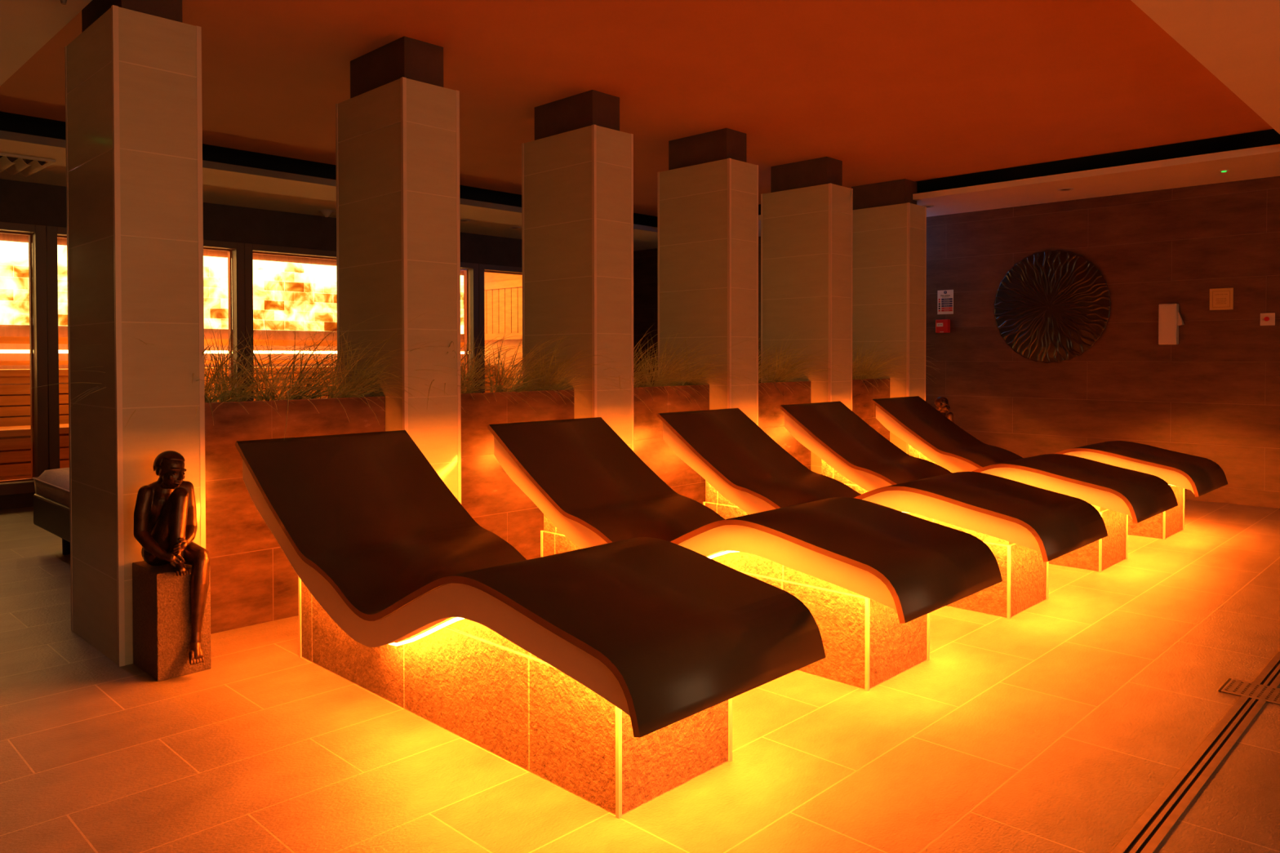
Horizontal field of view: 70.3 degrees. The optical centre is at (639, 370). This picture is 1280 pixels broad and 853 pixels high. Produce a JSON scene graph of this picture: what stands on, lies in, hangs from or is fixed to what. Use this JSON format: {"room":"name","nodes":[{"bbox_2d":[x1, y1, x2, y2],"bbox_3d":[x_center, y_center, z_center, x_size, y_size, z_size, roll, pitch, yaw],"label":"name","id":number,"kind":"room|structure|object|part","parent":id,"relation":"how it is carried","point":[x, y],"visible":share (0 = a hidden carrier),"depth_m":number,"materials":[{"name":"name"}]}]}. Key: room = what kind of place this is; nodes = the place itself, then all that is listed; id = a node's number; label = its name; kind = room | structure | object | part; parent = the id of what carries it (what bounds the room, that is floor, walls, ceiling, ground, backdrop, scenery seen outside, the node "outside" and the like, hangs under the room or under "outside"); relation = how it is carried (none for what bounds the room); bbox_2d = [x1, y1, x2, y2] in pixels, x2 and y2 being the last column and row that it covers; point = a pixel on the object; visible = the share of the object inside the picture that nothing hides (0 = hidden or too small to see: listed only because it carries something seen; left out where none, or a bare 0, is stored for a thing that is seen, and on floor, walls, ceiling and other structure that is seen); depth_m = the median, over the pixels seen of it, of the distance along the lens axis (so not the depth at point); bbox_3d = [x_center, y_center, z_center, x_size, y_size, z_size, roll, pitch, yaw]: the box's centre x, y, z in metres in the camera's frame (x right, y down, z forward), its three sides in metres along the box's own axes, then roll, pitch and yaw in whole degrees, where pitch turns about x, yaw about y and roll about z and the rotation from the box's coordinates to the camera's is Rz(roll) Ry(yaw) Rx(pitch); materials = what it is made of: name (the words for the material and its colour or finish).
{"room":"spa","nodes":[
{"label":"spa","id":0,"kind":"room"},
{"bbox_2d":[0,473,31,477],"bbox_3d":[-5.042,0.963,7.727,1.910,0.060,10.000,1,1,44],"label":"floor","id":1,"kind":"structure","parent":0,"point":[28,473],"depth_m":8.04,"materials":[{"name":"brown wood"}]},
{"bbox_2d":[0,423,69,483],"bbox_3d":[-3.668,0.668,8.756,0.465,0.455,6.400,1,1,44],"label":"bench","id":2,"kind":"object","parent":1,"relation":"on","point":[10,431],"visible":0.02,"depth_m":7.17,"materials":[{"name":"brown wood"}]},
{"bbox_2d":[0,336,498,426],"bbox_3d":[-4.245,0.063,9.309,0.675,0.780,6.400,1,1,44],"label":"bench","id":3,"kind":"object","parent":1,"relation":"on","point":[6,375],"visible":0.12,"depth_m":8.18,"materials":[{"name":"brown wood"}]},
{"bbox_3d":[-4.437,-0.199,9.492,0.030,0.260,6.400,1,1,44],"label":"backrest rail","id":4,"kind":"part","parent":3,"relation":"part of","materials":[{"name":"brown wood"}]},
{"bbox_2d":[0,231,468,465],"bbox_3d":[-5.764,-0.266,8.410,0.100,2.500,10.000,1,1,44],"label":"wall","id":5,"kind":"structure","parent":0,"point":[5,330],"depth_m":9.70,"materials":[{"name":"wood"}]},
{"bbox_2d":[0,240,463,333],"bbox_3d":[-4.620,-0.819,9.465,0.045,0.760,6.620,1,1,44],"label":"panel","id":6,"kind":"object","parent":5,"relation":"attached to","point":[288,295],"depth_m":9.92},
{"bbox_2d":[0,178,522,510],"bbox_3d":[-4.310,-0.247,6.993,0.140,2.500,10.000,1,1,44],"label":"wall","id":7,"kind":"structure","parent":0,"point":[20,202],"depth_m":7.83,"materials":[{"name":"brown paint"}]},
{"bbox_2d":[0,221,48,495],"bbox_3d":[-5.016,-0.080,6.263,0.152,1.980,1.564,1,1,44],"label":"window","id":8,"kind":"structure","parent":7,"relation":"in","point":[36,233],"depth_m":6.75,"materials":[{"name":"brown metal"}]},
{"bbox_2d":[45,225,245,469],"bbox_3d":[-3.959,-0.098,7.346,0.152,1.980,1.456,1,1,44],"label":"window","id":9,"kind":"structure","parent":7,"relation":"in","point":[236,278],"depth_m":6.82,"materials":[{"name":"brown metal"}]},
{"bbox_2d":[244,243,336,400],"bbox_3d":[-3.023,-0.114,8.306,0.152,1.980,1.218,1,1,44],"label":"window","id":10,"kind":"structure","parent":7,"relation":"in","point":[250,249],"depth_m":7.85,"materials":[{"name":"brown metal"}]},
{"bbox_2d":[460,262,479,393],"bbox_3d":[-2.172,-0.128,9.180,0.152,1.980,1.214,1,1,44],"label":"window","id":11,"kind":"structure","parent":7,"relation":"in","point":[470,269],"depth_m":9.54,"materials":[{"name":"brown metal"}]},
{"bbox_2d":[478,263,522,392],"bbox_3d":[-1.282,-0.143,10.092,0.152,1.980,1.327,1,1,44],"label":"window","id":12,"kind":"structure","parent":7,"relation":"in","point":[482,268],"depth_m":9.60,"materials":[{"name":"brown metal"}]},
{"bbox_2d":[484,271,522,391],"bbox_3d":[-1.560,-0.276,11.281,1.910,2.420,0.020,1,1,44],"label":"wall","id":13,"kind":"structure","parent":0,"point":[488,277],"depth_m":11.40,"materials":[{"name":"brown wood"}]},
{"bbox_2d":[484,279,522,340],"bbox_3d":[-1.560,-0.750,11.211,1.700,0.730,0.060,1,1,44],"label":"slatted panel","id":14,"kind":"object","parent":13,"relation":"attached to","point":[503,300],"visible":0.45,"depth_m":11.36,"materials":[{"name":"brown wood"}]},
{"bbox_2d":[0,499,1279,852],"bbox_3d":[-1.243,1.111,3.396,16.500,0.120,13.100,1,1,44],"label":"floor","id":15,"kind":"structure","parent":0,"point":[1055,726],"depth_m":2.57,"materials":[{"name":"tile"}]},
{"bbox_2d":[32,467,70,555],"bbox_3d":[-2.568,0.799,4.920,1.832,0.464,0.843,1,1,44],"label":"daybed","id":16,"kind":"object","parent":15,"relation":"on","point":[51,509],"visible":0.12,"depth_m":5.00,"materials":[{"name":"black leather"}]},
{"bbox_2d":[33,467,69,506],"bbox_3d":[-2.568,0.640,4.917,1.820,0.146,0.830,1,1,44],"label":"cushion","id":17,"kind":"object","parent":16,"relation":"on","point":[51,486],"depth_m":5.02,"materials":[{"name":"beige fabric"}]},
{"bbox_3d":[-2.567,0.806,4.920,1.830,0.180,0.840,1,1,44],"label":"frame","id":18,"kind":"part","parent":16,"relation":"part of","materials":[{"name":"black leather"}]},
{"bbox_3d":[-3.216,0.961,5.094,0.044,0.137,0.044,1,1,44],"label":"leg","id":19,"kind":"part","parent":16,"relation":"part of","materials":[{"name":"black leather"}]},
{"bbox_2d":[64,0,205,666],"bbox_3d":[-1.972,-0.225,3.537,0.617,2.550,0.299,1,1,44],"label":"tiled column","id":20,"kind":"structure","parent":15,"relation":"on","point":[134,110],"depth_m":3.34,"materials":[{"name":"beige tile"}]},
{"bbox_3d":[-2.284,-0.122,3.647,0.018,2.344,0.018,1,1,44],"label":"corner trim","id":21,"kind":"part","parent":20,"relation":"part of","materials":[{"name":"beige"}]},
{"bbox_3d":[-1.855,-0.117,3.228,0.018,2.344,0.018,1,1,44],"label":"corner trim","id":22,"kind":"part","parent":20,"relation":"part of","materials":[{"name":"beige"}]},
{"bbox_3d":[-1.659,-0.120,3.429,0.018,2.344,0.018,1,1,44],"label":"corner trim","id":23,"kind":"part","parent":20,"relation":"part of","materials":[{"name":"beige"}]},
{"bbox_2d":[132,450,211,681],"bbox_3d":[-1.659,0.669,3.195,0.321,0.772,0.213,1,1,44],"label":"sculpture","id":24,"kind":"object","parent":15,"relation":"on","point":[171,587],"visible":1,"depth_m":3.15,"materials":[{"name":"brown metal"}]},
{"bbox_2d":[204,395,385,634],"bbox_3d":[-1.586,0.582,3.980,0.343,0.922,0.851,1,1,44],"label":"planter box","id":25,"kind":"object","parent":15,"relation":"on","point":[253,581],"visible":0.29,"depth_m":3.72,"materials":[{"name":"orange tile"}]},
{"bbox_2d":[10,323,355,429],"bbox_3d":[-1.766,-0.023,3.603,0.950,0.452,1.258,1,1,44],"label":"grass tuft","id":26,"kind":"object","parent":25,"relation":"in","point":[211,382],"visible":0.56,"depth_m":3.67,"materials":[{"name":"plant"}]},
{"bbox_2d":[71,323,357,417],"bbox_3d":[-1.683,-0.039,3.765,0.967,0.411,1.011,0,1,-5],"label":"grass tuft","id":27,"kind":"object","parent":25,"relation":"on","point":[242,399],"visible":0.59,"depth_m":3.77,"materials":[{"name":"plant"}]},
{"bbox_2d":[204,315,417,438],"bbox_3d":[-1.431,-0.009,3.832,0.884,0.522,1.125,0,1,13],"label":"grass tuft","id":28,"kind":"object","parent":25,"relation":"in","point":[266,397],"visible":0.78,"depth_m":3.84,"materials":[{"name":"plant"}]},
{"bbox_2d":[238,316,423,422],"bbox_3d":[-1.285,-0.011,3.959,0.907,0.482,0.886,0,1,-25],"label":"grass tuft","id":29,"kind":"object","parent":25,"relation":"in","point":[319,389],"visible":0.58,"depth_m":4.01,"materials":[{"name":"plant"}]},
{"bbox_2d":[358,387,370,396],"bbox_3d":[-1.288,0.148,4.268,0.085,0.133,0.075,0,1,29],"label":"pebble","id":30,"kind":"object","parent":25,"relation":"in","point":[368,394],"visible":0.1,"depth_m":4.25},
{"bbox_2d":[280,311,472,410],"bbox_3d":[-1.183,-0.029,4.197,0.939,0.472,0.803,-1,1,-30],"label":"grass tuft","id":31,"kind":"object","parent":25,"relation":"in","point":[382,370],"visible":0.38,"depth_m":4.17,"materials":[{"name":"plant"}]},
{"bbox_2d":[290,318,478,407],"bbox_3d":[-1.144,-0.035,4.179,0.776,0.465,0.826,0,1,21],"label":"grass tuft","id":32,"kind":"object","parent":25,"relation":"in","point":[352,388],"visible":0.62,"depth_m":4.07,"materials":[{"name":"plant"}]},
{"bbox_2d":[335,35,461,503],"bbox_3d":[-1.166,-0.238,4.362,0.617,2.550,0.299,1,1,44],"label":"tiled column","id":33,"kind":"structure","parent":15,"relation":"on","point":[397,131],"depth_m":4.17,"materials":[{"name":"tile"}]},
{"bbox_3d":[-1.479,-0.136,4.473,0.018,2.344,0.018,1,1,44],"label":"corner trim","id":34,"kind":"part","parent":33,"relation":"part of","materials":[{"name":"beige"}]},
{"bbox_3d":[-1.050,-0.131,4.054,0.018,2.344,0.018,1,1,44],"label":"corner trim","id":35,"kind":"part","parent":33,"relation":"part of","materials":[{"name":"beige"}]},
{"bbox_3d":[-0.854,-0.134,4.255,0.018,2.344,0.018,1,1,44],"label":"corner trim","id":36,"kind":"part","parent":33,"relation":"part of","materials":[{"name":"beige"}]},
{"bbox_2d":[460,389,573,559],"bbox_3d":[-0.781,0.569,4.806,0.343,0.922,0.851,1,1,44],"label":"planter box","id":37,"kind":"object","parent":15,"relation":"on","point":[490,496],"visible":0.43,"depth_m":4.63,"materials":[{"name":"orange tile"}]},
{"bbox_2d":[354,320,560,399],"bbox_3d":[-0.864,-0.047,4.547,1.148,0.452,0.770,-1,1,-30],"label":"grass tuft","id":38,"kind":"object","parent":37,"relation":"in","point":[468,340],"visible":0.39,"depth_m":4.64,"materials":[{"name":"plant"}]},
{"bbox_2d":[375,328,555,408],"bbox_3d":[-0.840,-0.007,4.448,0.782,0.430,1.146,0,1,18],"label":"grass tuft","id":39,"kind":"object","parent":37,"relation":"in","point":[462,387],"visible":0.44,"depth_m":4.51,"materials":[{"name":"plant"}]},
{"bbox_2d":[468,323,600,408],"bbox_3d":[-0.528,-0.014,4.807,0.752,0.504,0.894,0,1,16],"label":"grass tuft","id":40,"kind":"object","parent":37,"relation":"in","point":[506,384],"visible":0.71,"depth_m":4.72,"materials":[{"name":"plant"}]},
{"bbox_2d":[466,330,624,399],"bbox_3d":[-0.426,-0.011,4.872,0.785,0.394,0.970,1,1,44],"label":"grass tuft","id":41,"kind":"object","parent":37,"relation":"in","point":[537,374],"visible":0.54,"depth_m":4.88,"materials":[{"name":"plant"}]},
{"bbox_2d":[500,330,647,405],"bbox_3d":[-0.317,-0.005,4.951,0.764,0.464,0.950,-1,1,-28],"label":"grass tuft","id":42,"kind":"object","parent":37,"relation":"in","point":[558,371],"visible":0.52,"depth_m":4.92,"materials":[{"name":"plant"}]},
{"bbox_2d":[235,430,826,818],"bbox_3d":[-0.504,0.663,2.902,2.101,0.790,0.710,1,1,44],"label":"lounger","id":43,"kind":"object","parent":15,"relation":"on","point":[610,674],"visible":1,"depth_m":2.48,"materials":[{"name":"brown"}]},
{"bbox_3d":[-1.246,0.899,3.334,0.011,0.306,0.011,1,1,44],"label":"corner trim","id":44,"kind":"part","parent":43,"relation":"part of","materials":[{"name":"beige"}]},
{"bbox_3d":[-0.051,0.915,2.170,0.011,0.306,0.011,1,1,44],"label":"corner trim","id":45,"kind":"part","parent":43,"relation":"part of","materials":[{"name":"beige"}]},
{"bbox_3d":[0.244,0.910,2.471,0.011,0.306,0.011,1,1,44],"label":"corner trim","id":46,"kind":"part","parent":43,"relation":"part of","materials":[{"name":"beige"}]},
{"bbox_2d":[521,89,633,451],"bbox_3d":[-0.361,-0.252,5.188,0.617,2.550,0.299,1,1,44],"label":"tiled column","id":47,"kind":"structure","parent":15,"relation":"on","point":[577,170],"depth_m":5.01,"materials":[{"name":"tile"}]},
{"bbox_3d":[-0.673,-0.150,5.298,0.018,2.344,0.018,1,1,44],"label":"corner trim","id":48,"kind":"part","parent":47,"relation":"part of","materials":[{"name":"beige"}]},
{"bbox_3d":[-0.244,-0.144,4.880,0.018,2.344,0.018,1,1,44],"label":"corner trim","id":49,"kind":"part","parent":47,"relation":"part of","materials":[{"name":"beige"}]},
{"bbox_3d":[-0.048,-0.147,5.081,0.018,2.344,0.018,1,1,44],"label":"corner trim","id":50,"kind":"part","parent":47,"relation":"part of","materials":[{"name":"beige"}]},
{"bbox_2d":[633,384,709,504],"bbox_3d":[0.025,0.555,5.631,0.343,0.922,0.851,1,1,44],"label":"planter box","id":51,"kind":"object","parent":15,"relation":"on","point":[649,444],"visible":0.29,"depth_m":5.51,"materials":[{"name":"orange tile"}]},
{"bbox_2d":[528,328,710,403],"bbox_3d":[-0.006,-0.031,5.246,0.859,0.502,1.113,1,1,44],"label":"grass tuft","id":52,"kind":"object","parent":51,"relation":"in","point":[636,380],"visible":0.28,"depth_m":5.31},
{"bbox_2d":[633,324,726,407],"bbox_3d":[0.013,-0.032,5.407,0.942,0.488,1.214,1,1,44],"label":"grass tuft","id":53,"kind":"object","parent":51,"relation":"in","point":[637,384],"visible":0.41,"depth_m":5.42,"materials":[{"name":"plant"}]},
{"bbox_2d":[633,327,747,386],"bbox_3d":[0.230,-0.075,5.651,0.962,0.417,0.856,1,1,44],"label":"grass tuft","id":54,"kind":"object","parent":51,"relation":"on","point":[660,384],"visible":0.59,"depth_m":5.58,"materials":[{"name":"plant"}]},
{"bbox_2d":[634,332,746,402],"bbox_3d":[0.319,-0.020,5.670,0.791,0.445,0.884,0,1,-25],"label":"grass tuft","id":55,"kind":"object","parent":51,"relation":"in","point":[686,369],"visible":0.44,"depth_m":5.68,"materials":[{"name":"plant"}]},
{"bbox_2d":[649,333,772,394],"bbox_3d":[0.515,-0.027,5.868,0.949,0.430,0.769,1,1,44],"label":"grass tuft","id":56,"kind":"object","parent":51,"relation":"in","point":[700,370],"visible":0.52,"depth_m":5.75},
{"bbox_2d":[657,128,758,426],"bbox_3d":[0.444,-0.265,6.014,0.617,2.550,0.299,1,1,44],"label":"tiled column","id":57,"kind":"structure","parent":15,"relation":"on","point":[708,194],"depth_m":5.84,"materials":[{"name":"tile"}]},
{"bbox_3d":[0.132,-0.163,6.124,0.018,2.344,0.018,1,1,44],"label":"corner trim","id":58,"kind":"part","parent":57,"relation":"part of","materials":[{"name":"beige"}]},
{"bbox_3d":[0.561,-0.158,5.706,0.018,2.344,0.018,1,1,44],"label":"corner trim","id":59,"kind":"part","parent":57,"relation":"part of","materials":[{"name":"beige"}]},
{"bbox_3d":[0.757,-0.161,5.907,0.018,2.344,0.018,1,1,44],"label":"corner trim","id":60,"kind":"part","parent":57,"relation":"part of","materials":[{"name":"beige"}]},
{"bbox_2d":[487,417,1002,691],"bbox_3d":[0.295,0.649,3.721,2.101,0.790,0.710,1,1,44],"label":"lounger","id":61,"kind":"object","parent":15,"relation":"on","point":[871,576],"visible":0.81,"depth_m":3.24,"materials":[{"name":"leather"}]},
{"bbox_3d":[-0.447,0.886,4.154,0.011,0.306,0.011,1,1,44],"label":"corner trim","id":62,"kind":"part","parent":61,"relation":"part of","materials":[{"name":"beige"}]},
{"bbox_3d":[0.748,0.901,2.989,0.011,0.306,0.011,1,1,44],"label":"corner trim","id":63,"kind":"part","parent":61,"relation":"part of","materials":[{"name":"beige"}]},
{"bbox_3d":[1.042,0.896,3.291,0.011,0.306,0.011,1,1,44],"label":"corner trim","id":64,"kind":"part","parent":61,"relation":"part of","materials":[{"name":"beige"}]},
{"bbox_2d":[758,381,810,470],"bbox_3d":[0.830,0.541,6.457,0.343,0.922,0.851,1,1,44],"label":"planter box","id":65,"kind":"object","parent":15,"relation":"on","point":[771,417],"visible":0.17,"depth_m":6.38,"materials":[{"name":"wood"}]},
{"bbox_2d":[743,346,821,392],"bbox_3d":[0.877,-0.045,6.320,0.853,0.414,1.177,0,1,33],"label":"grass tuft","id":66,"kind":"object","parent":65,"relation":"in","point":[766,366],"visible":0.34,"depth_m":6.28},
{"bbox_2d":[744,328,830,391],"bbox_3d":[0.869,-0.046,6.226,0.913,0.488,1.128,0,1,-1],"label":"grass tuft","id":67,"kind":"object","parent":65,"relation":"in","point":[744,329],"visible":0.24,"depth_m":6.16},
{"bbox_2d":[759,335,846,391],"bbox_3d":[1.184,-0.079,6.483,0.936,0.472,0.846,1,1,44],"label":"grass tuft","id":68,"kind":"object","parent":65,"relation":"in","point":[780,373],"visible":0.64,"depth_m":6.45,"materials":[{"name":"plant"}]},
{"bbox_2d":[759,331,854,397],"bbox_3d":[1.237,-0.053,6.585,0.834,0.519,0.870,-1,1,-27],"label":"grass tuft","id":69,"kind":"object","parent":65,"relation":"in","point":[794,331],"visible":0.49,"depth_m":6.59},
{"bbox_2d":[760,156,853,474],"bbox_3d":[1.250,-0.279,6.840,0.617,2.550,0.299,1,1,44],"label":"tiled column","id":70,"kind":"structure","parent":15,"relation":"on","point":[806,215],"depth_m":6.67,"materials":[{"name":"tile"}]},
{"bbox_3d":[0.937,-0.177,6.950,0.018,2.344,0.018,1,1,44],"label":"corner trim","id":71,"kind":"part","parent":70,"relation":"part of","materials":[{"name":"beige"}]},
{"bbox_3d":[1.367,-0.171,6.532,0.018,2.344,0.018,1,1,44],"label":"corner trim","id":72,"kind":"part","parent":70,"relation":"part of","materials":[{"name":"beige"}]},
{"bbox_3d":[1.563,-0.175,6.733,0.018,2.344,0.018,1,1,44],"label":"corner trim","id":73,"kind":"part","parent":70,"relation":"part of","materials":[{"name":"beige"}]},
{"bbox_2d":[852,377,889,440],"bbox_3d":[1.635,0.528,7.283,0.343,0.922,0.851,1,1,44],"label":"planter box","id":74,"kind":"object","parent":15,"relation":"on","point":[863,393],"visible":0.19,"depth_m":7.24,"materials":[{"name":"orange tile"}]},
{"bbox_2d":[852,334,914,391],"bbox_3d":[1.718,-0.069,7.147,0.803,0.475,1.250,1,1,44],"label":"grass tuft","id":75,"kind":"object","parent":74,"relation":"in","point":[860,371],"visible":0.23,"depth_m":7.17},
{"bbox_2d":[851,344,916,386],"bbox_3d":[1.680,-0.062,6.986,0.857,0.446,1.069,1,1,44],"label":"grass tuft","id":76,"kind":"object","parent":74,"relation":"in","point":[855,364],"visible":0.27,"depth_m":7.04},
{"bbox_2d":[852,334,933,382],"bbox_3d":[2.100,-0.064,7.615,0.789,0.481,0.853,0,1,8],"label":"grass tuft","id":77,"kind":"object","parent":74,"relation":"in","point":[878,335],"visible":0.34,"depth_m":7.43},
{"bbox_2d":[852,342,937,389],"bbox_3d":[1.937,-0.055,7.337,0.862,0.438,0.802,-1,1,-28],"label":"grass tuft","id":78,"kind":"object","parent":74,"relation":"in","point":[862,376],"visible":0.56,"depth_m":7.26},
{"bbox_2d":[657,408,1107,619],"bbox_3d":[1.094,0.636,4.540,2.101,0.790,0.710,1,1,44],"label":"lounger","id":79,"kind":"object","parent":15,"relation":"on","point":[1025,527],"visible":0.6,"depth_m":4.08,"materials":[{"name":"leather"}]},
{"bbox_3d":[1.547,0.888,3.808,0.011,0.306,0.011,1,1,44],"label":"corner trim","id":80,"kind":"part","parent":79,"relation":"part of","materials":[{"name":"beige"}]},
{"bbox_3d":[1.841,0.883,4.110,0.011,0.306,0.011,1,1,44],"label":"corner trim","id":81,"kind":"part","parent":79,"relation":"part of","materials":[{"name":"beige"}]},
{"bbox_2d":[851,178,926,454],"bbox_3d":[2.055,-0.292,7.666,0.617,2.550,0.299,1,1,44],"label":"tiled column","id":82,"kind":"structure","parent":15,"relation":"on","point":[889,253],"depth_m":7.49,"materials":[{"name":"tile"}]},
{"bbox_3d":[2.172,-0.185,7.358,0.018,2.344,0.018,1,1,44],"label":"corner trim","id":83,"kind":"part","parent":82,"relation":"part of","materials":[{"name":"beige"}]},
{"bbox_3d":[2.368,-0.188,7.559,0.018,2.344,0.018,1,1,44],"label":"corner trim","id":84,"kind":"part","parent":82,"relation":"part of","materials":[{"name":"beige"}]},
{"bbox_2d":[933,396,954,422],"bbox_3d":[2.485,0.599,7.444,0.321,0.772,0.213,1,1,44],"label":"sculpture","id":85,"kind":"object","parent":15,"relation":"on","point":[942,405],"visible":0.18,"depth_m":7.43,"materials":[{"name":"brown metal"}]},
{"bbox_2d":[778,401,1177,572],"bbox_3d":[1.893,0.622,5.360,2.101,0.790,0.710,1,1,44],"label":"lounger","id":86,"kind":"object","parent":15,"relation":"on","point":[852,453],"visible":0.56,"depth_m":4.97,"materials":[{"name":"tile"}]},
{"bbox_3d":[2.346,0.874,4.627,0.011,0.306,0.011,1,1,44],"label":"corner trim","id":87,"kind":"part","parent":86,"relation":"part of","materials":[{"name":"beige"}]},
{"bbox_3d":[2.640,0.869,4.929,0.011,0.306,0.011,1,1,44],"label":"corner trim","id":88,"kind":"part","parent":86,"relation":"part of","materials":[{"name":"beige"}]},
{"bbox_2d":[871,395,1227,539],"bbox_3d":[2.692,0.609,6.179,2.101,0.790,0.710,1,1,44],"label":"lounger","id":89,"kind":"object","parent":15,"relation":"on","point":[930,436],"visible":0.55,"depth_m":5.97,"materials":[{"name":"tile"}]},
{"bbox_3d":[3.145,0.861,5.447,0.011,0.306,0.011,1,1,44],"label":"corner trim","id":90,"kind":"part","parent":89,"relation":"part of","materials":[{"name":"beige"}]},
{"bbox_3d":[3.439,0.856,5.748,0.011,0.306,0.011,1,1,44],"label":"corner trim","id":91,"kind":"part","parent":89,"relation":"part of","materials":[{"name":"beige"}]},
{"bbox_2d":[1111,650,1279,852],"bbox_3d":[2.635,1.041,3.594,0.066,0.003,6.200,1,1,44],"label":"channel","id":92,"kind":"object","parent":15,"relation":"on","point":[1154,824],"visible":1,"depth_m":2.38,"materials":[{"name":"metal"}]},
{"bbox_2d":[1217,678,1279,704],"bbox_3d":[2.016,1.050,2.968,0.184,0.006,0.156,1,1,44],"label":"drain cover","id":93,"kind":"object","parent":15,"relation":"on","point":[1239,687],"visible":1,"depth_m":2.97,"materials":[{"name":"metal"}]},
{"bbox_2d":[0,0,1279,250],"bbox_3d":[0.006,-1.579,2.134,13.000,0.505,13.100,1,1,44],"label":"ceiling","id":94,"kind":"structure","parent":0,"point":[1237,42],"depth_m":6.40,"materials":[{"name":"paint"}]},
{"bbox_2d":[0,152,55,177],"bbox_3d":[-4.361,-1.349,5.767,0.540,0.050,1.000,1,1,44],"label":"ceiling vent","id":95,"kind":"object","parent":94,"relation":"in","point":[28,166],"visible":1,"depth_m":5.94,"materials":[{"name":"metal"}]},
{"bbox_2d":[60,0,74,4],"bbox_3d":[-2.059,-1.325,3.243,0.070,0.030,0.070,1,1,44],"label":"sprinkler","id":96,"kind":"object","parent":94,"relation":"attached to","point":[63,2],"visible":1,"depth_m":3.24,"materials":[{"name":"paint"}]},
{"bbox_2d":[318,209,334,217],"bbox_3d":[-2.766,-1.383,8.011,0.140,0.055,0.140,1,1,44],"label":"sprinkler","id":97,"kind":"object","parent":94,"relation":"attached to","point":[326,213],"visible":1,"depth_m":7.98,"materials":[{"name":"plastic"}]},
{"bbox_2d":[0,130,657,231],"bbox_3d":[-1.846,-1.425,7.333,0.012,0.048,5.985,1,1,44],"label":"trim","id":98,"kind":"structure","parent":94,"relation":"attached to","point":[4,135],"depth_m":6.46,"materials":[{"name":"grey paint"}]},
{"bbox_2d":[459,218,470,222],"bbox_3d":[-1.659,-1.416,8.565,0.116,0.009,0.116,1,1,44],"label":"recessed light","id":99,"kind":"object","parent":94,"relation":"in","point":[460,220],"visible":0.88,"depth_m":8.55,"materials":[{"name":"beige plastic"}]},
{"bbox_2d":[508,226,520,228],"bbox_3d":[-1.248,-1.423,9.044,0.116,0.009,0.116,1,1,44],"label":"recessed light","id":100,"kind":"object","parent":94,"relation":"in","point":[511,227],"visible":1,"depth_m":9.01,"materials":[{"name":"beige plastic"}]},
{"bbox_2d":[922,204,933,208],"bbox_3d":[2.466,-1.411,7.811,0.116,0.009,0.116,1,1,44],"label":"recessed light","id":101,"kind":"object","parent":94,"relation":"in","point":[926,206],"visible":0.67,"depth_m":7.77,"materials":[{"name":"beige plastic"}]},
{"bbox_2d":[758,143,1279,220],"bbox_3d":[2.175,-1.436,7.583,5.420,0.048,0.012,1,1,44],"label":"trim","id":102,"kind":"structure","parent":94,"relation":"attached to","point":[1273,148],"depth_m":6.46,"materials":[{"name":"paint"}]},
{"bbox_2d":[1057,187,1073,191],"bbox_3d":[3.291,-1.401,7.023,0.116,0.009,0.116,1,1,44],"label":"recessed light","id":103,"kind":"object","parent":94,"relation":"in","point":[1061,188],"visible":1,"depth_m":7.01,"materials":[{"name":"beige plastic"}]},
{"bbox_2d":[633,175,1279,508],"bbox_3d":[3.240,-0.474,7.973,16.500,2.900,0.150,1,1,44],"label":"wall","id":104,"kind":"structure","parent":0,"point":[1214,394],"depth_m":7.21,"materials":[{"name":"wood"}]},
{"bbox_2d":[935,319,950,333],"bbox_3d":[2.767,-0.406,8.297,0.124,0.122,0.048,1,1,44],"label":"fire alarm","id":105,"kind":"object","parent":104,"relation":"attached to","point":[942,326],"visible":1,"depth_m":8.28,"materials":[{"name":"red plastic"}]},
{"bbox_2d":[937,289,953,314],"bbox_3d":[2.791,-0.626,8.300,0.152,0.220,0.005,1,1,44],"label":"notice","id":106,"kind":"object","parent":104,"relation":"attached to","point":[944,297],"visible":1,"depth_m":8.30,"materials":[{"name":"white"}]},
{"bbox_2d":[994,249,1111,363],"bbox_3d":[3.444,-0.538,7.632,0.952,0.953,0.049,1,1,44],"label":"disc","id":107,"kind":"object","parent":104,"relation":"attached to","point":[1051,306],"visible":1,"depth_m":7.61,"materials":[{"name":"black paint"}]},
{"bbox_2d":[1158,303,1184,344],"bbox_3d":[4.089,-0.357,6.987,0.162,0.314,0.078,1,1,44],"label":"soap dispenser","id":108,"kind":"object","parent":104,"relation":"attached to","point":[1170,318],"visible":1,"depth_m":6.97,"materials":[{"name":"beige plastic"}]},
{"bbox_3d":[4.050,-0.359,6.974,0.108,0.295,0.002,1,1,44],"label":"panel","id":109,"kind":"part","parent":108,"relation":"part of","materials":[{"name":"beige plastic"}]},
{"bbox_3d":[4.139,-0.400,6.947,0.036,0.112,0.045,1,1,44],"label":"lever","id":110,"kind":"part","parent":108,"relation":"part of","materials":[{"name":"beige plastic"}]},
{"bbox_2d":[1209,288,1233,310],"bbox_3d":[4.343,-0.535,6.785,0.152,0.161,0.008,1,1,44],"label":"plaque","id":111,"kind":"object","parent":104,"relation":"attached to","point":[1220,299],"visible":1,"depth_m":6.78,"materials":[{"name":"gold metal"}]},
{"bbox_2d":[1260,312,1275,325],"bbox_3d":[4.543,-0.372,6.577,0.090,0.090,0.030,1,1,44],"label":"button","id":112,"kind":"object","parent":104,"relation":"attached to","point":[1268,318],"visible":1,"depth_m":6.58,"materials":[{"name":"beige plastic"}]}
]}

